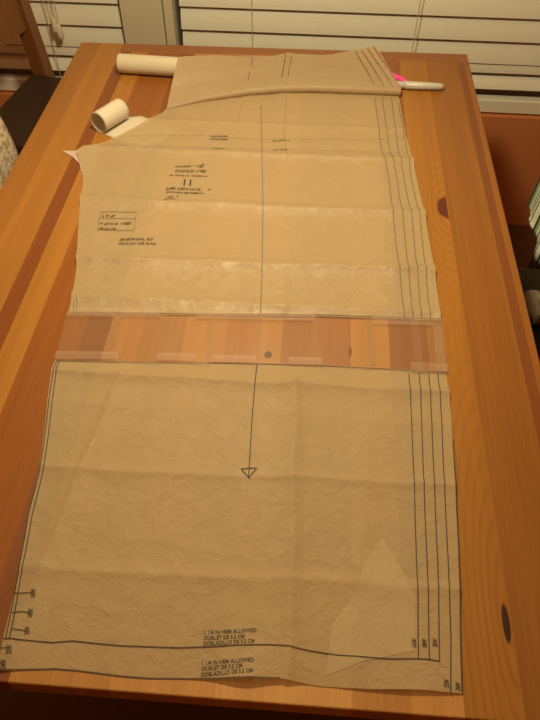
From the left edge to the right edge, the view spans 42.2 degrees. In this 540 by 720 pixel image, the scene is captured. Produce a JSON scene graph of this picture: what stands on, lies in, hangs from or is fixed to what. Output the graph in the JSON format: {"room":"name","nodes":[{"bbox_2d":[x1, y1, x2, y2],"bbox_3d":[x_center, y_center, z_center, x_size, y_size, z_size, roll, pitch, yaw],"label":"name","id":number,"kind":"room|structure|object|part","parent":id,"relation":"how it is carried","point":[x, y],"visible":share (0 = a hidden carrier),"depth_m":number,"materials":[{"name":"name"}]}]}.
{"room":"dining room","nodes":[
{"label":"dining room","id":0,"kind":"room"},
{"bbox_2d":[0,224,535,719],"bbox_3d":[-0.065,0.733,1.459,4.400,0.100,4.200,3,49,3],"label":"floor","id":1,"kind":"structure","parent":0,"point":[14,704],"depth_m":1.42,"materials":[{"name":"brown wood"}]},
{"bbox_2d":[0,0,60,154],"bbox_3d":[-0.541,-0.624,1.928,0.476,0.983,0.442,10,50,9],"label":"dining chair","id":2,"kind":"object","parent":1,"relation":"on","point":[22,111],"visible":0.23,"depth_m":1.91,"materials":[{"name":"brown wood"}]},
{"bbox_3d":[-0.521,-0.635,1.908,0.434,0.084,0.355,10,50,9],"label":"seat","id":3,"kind":"part","parent":2,"relation":"part of","materials":[{"name":"brown leather"}]},
{"bbox_3d":[-0.676,-0.803,2.084,0.089,0.983,0.042,10,50,9],"label":"leg","id":4,"kind":"part","parent":2,"relation":"part of","materials":[{"name":"brown wood"}]},
{"bbox_2d":[0,42,539,719],"bbox_3d":[-0.051,0.023,1.491,0.950,0.785,1.492,3,49,3],"label":"dining table","id":5,"kind":"object","parent":1,"relation":"on","point":[483,340],"depth_m":1.07,"materials":[{"name":"brown wood"}]},
{"bbox_3d":[-0.283,-0.498,1.455,0.152,0.045,0.099,28,55,22],"label":"tissue strip","id":6,"kind":"part","parent":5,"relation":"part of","materials":[{"name":"white paper"}]},
{"bbox_2d":[116,53,177,76],"bbox_3d":[-0.259,-0.679,1.615,0.184,0.042,0.042,6,49,6],"label":"tube","id":7,"kind":"object","parent":5,"relation":"on","point":[125,63],"visible":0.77,"depth_m":1.60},
{"bbox_2d":[0,46,462,692],"bbox_3d":[-0.080,-0.209,1.198,0.729,0.052,1.429,3,49,3],"label":"sewing pattern","id":8,"kind":"object","parent":5,"relation":"on","point":[186,520],"visible":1,"depth_m":0.96,"materials":[{"name":"brown paper"}]},
{"bbox_2d":[120,238,150,240],"bbox_3d":[-0.234,-0.212,1.229,0.061,0.002,0.007,1,49,1],"label":"print","id":9,"kind":"object","parent":8,"relation":"on","point":[121,239],"depth_m":1.23,"materials":[{"name":"brown"}]},
{"bbox_2d":[119,242,155,244],"bbox_3d":[-0.231,-0.203,1.221,0.067,0.002,0.006,1,49,1],"label":"print","id":10,"kind":"object","parent":8,"relation":"on","point":[120,243],"depth_m":1.22,"materials":[{"name":"brown"}]},
{"bbox_2d":[166,187,200,190],"bbox_3d":[-0.164,-0.325,1.327,0.069,0.001,0.010,3,49,3],"label":"print","id":11,"kind":"object","parent":8,"relation":"on","point":[167,188],"depth_m":1.33,"materials":[{"name":"brown"}]},
{"bbox_2d":[393,73,407,80],"bbox_3d":[0.276,-0.657,1.613,0.110,0.013,0.013,35,58,27],"label":"pen","id":12,"kind":"object","parent":5,"relation":"on","point":[398,78],"visible":0.37,"depth_m":1.59,"materials":[{"name":"plastic"}]},
{"bbox_2d":[398,81,443,89],"bbox_3d":[0.325,-0.618,1.575,0.130,0.017,0.018,3,49,3],"label":"marker pen","id":13,"kind":"object","parent":5,"relation":"on","point":[411,85],"visible":0.85,"depth_m":1.57,"materials":[{"name":"white plastic"}]},
{"bbox_2d":[518,257,539,360],"bbox_3d":[0.439,-0.089,1.458,0.469,0.983,0.442,3,49,3],"label":"dining chair","id":14,"kind":"object","parent":1,"relation":"on","point":[530,277],"visible":0.06,"depth_m":1.54,"materials":[{"name":"brown wood"}]},
{"bbox_2d":[524,290,539,324],"bbox_3d":[0.552,-0.115,1.463,0.048,0.042,0.100,3,49,3],"label":"crumpled cloth","id":15,"kind":"object","parent":14,"relation":"on","point":[532,297],"visible":0.78,"depth_m":1.44,"materials":[{"name":"beige fabric"}]},
{"bbox_2d":[527,177,539,268],"bbox_3d":[0.610,-0.296,1.213,0.190,0.404,0.378,3,49,3],"label":"striped towel","id":16,"kind":"object","parent":14,"relation":"hanging from","point":[533,204],"visible":1,"depth_m":1.40,"materials":[{"name":"fabric"}]},
{"bbox_3d":[0.643,-0.230,1.579,0.089,0.983,0.042,3,49,3],"label":"leg","id":17,"kind":"part","parent":14,"relation":"part of","materials":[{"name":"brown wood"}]},
{"bbox_3d":[-0.471,-0.165,1.527,0.495,0.984,0.442,3,49,3],"label":"dining chair","id":18,"kind":"object","parent":1,"relation":"on","visible":0},
{"bbox_2d":[0,116,18,188],"bbox_3d":[-0.639,-0.347,1.328,0.192,0.506,0.420,3,49,3],"label":"throw","id":19,"kind":"object","parent":18,"relation":"on","point":[9,155],"visible":0.11,"depth_m":1.47,"materials":[{"name":"beige fabric"}]},
{"bbox_2d":[0,90,539,225],"bbox_3d":[0.058,-1.374,1.625,4.200,2.420,0.140,4,49,4],"label":"wall","id":20,"kind":"structure","parent":0,"point":[513,140],"depth_m":2.25,"materials":[{"name":"paint"}]},
{"bbox_2d":[0,11,121,75],"bbox_3d":[-0.979,-1.418,1.777,1.110,1.445,0.040,4,49,4],"label":"window","id":21,"kind":"structure","parent":20,"relation":"in","point":[2,70],"depth_m":2.27,"materials":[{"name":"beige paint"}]},
{"bbox_2d":[0,0,125,90],"bbox_3d":[-0.987,-1.355,1.722,1.098,1.441,0.082,4,49,4],"label":"window blind","id":22,"kind":"object","parent":21,"relation":"attached to","point":[63,25],"visible":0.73,"depth_m":2.10,"materials":[{"name":"beige paint"}]},
{"bbox_3d":[-0.984,-0.901,2.255,1.098,0.041,0.034,4,49,4],"label":"rail","id":23,"kind":"part","parent":22,"relation":"part of","materials":[{"name":"white plastic"}]},
{"bbox_3d":[-0.659,-1.311,1.711,0.002,1.378,0.002,3,49,3],"label":"ladder cord","id":24,"kind":"part","parent":22,"relation":"part of","materials":[{"name":"white fabric"}]},
{"bbox_2d":[119,0,176,44],"bbox_3d":[-0.355,-1.295,1.673,0.151,1.495,0.020,3,49,3],"label":"trim","id":25,"kind":"structure","parent":20,"relation":"attached to","point":[143,22],"depth_m":2.02,"materials":[{"name":"beige paint"}]},
{"bbox_2d":[162,0,182,44],"bbox_3d":[-0.347,-1.351,1.719,0.164,1.449,0.131,3,49,3],"label":"trim","id":26,"kind":"structure","parent":20,"relation":"attached to","point":[176,8],"depth_m":2.06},
{"bbox_2d":[179,0,539,114],"bbox_3d":[0.540,-1.249,1.623,1.611,1.441,0.082,4,49,4],"label":"window blind","id":27,"kind":"object","parent":20,"relation":"attached to","point":[500,39],"visible":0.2,"depth_m":2.02,"materials":[{"name":"beige paint"}]},
{"bbox_3d":[-0.053,-1.269,1.672,0.002,1.378,0.002,3,49,3],"label":"ladder cord","id":28,"kind":"part","parent":27,"relation":"part of","materials":[{"name":"white fabric"}]},
{"bbox_3d":[0.408,-1.249,1.600,0.011,1.290,0.003,-27,54,-22],"label":"pull cord","id":29,"kind":"part","parent":27,"relation":"part of","materials":[{"name":"white fabric"}]},
{"bbox_3d":[0.543,-0.795,2.156,1.611,0.041,0.034,4,49,4],"label":"rail","id":30,"kind":"part","parent":27,"relation":"part of","materials":[{"name":"white plastic"}]},
{"bbox_2d":[475,89,539,96],"bbox_3d":[0.547,-1.313,1.679,1.625,1.445,0.040,4,49,4],"label":"window","id":31,"kind":"structure","parent":20,"relation":"in","point":[478,91],"depth_m":2.17,"materials":[{"name":"beige paint"}]}
]}

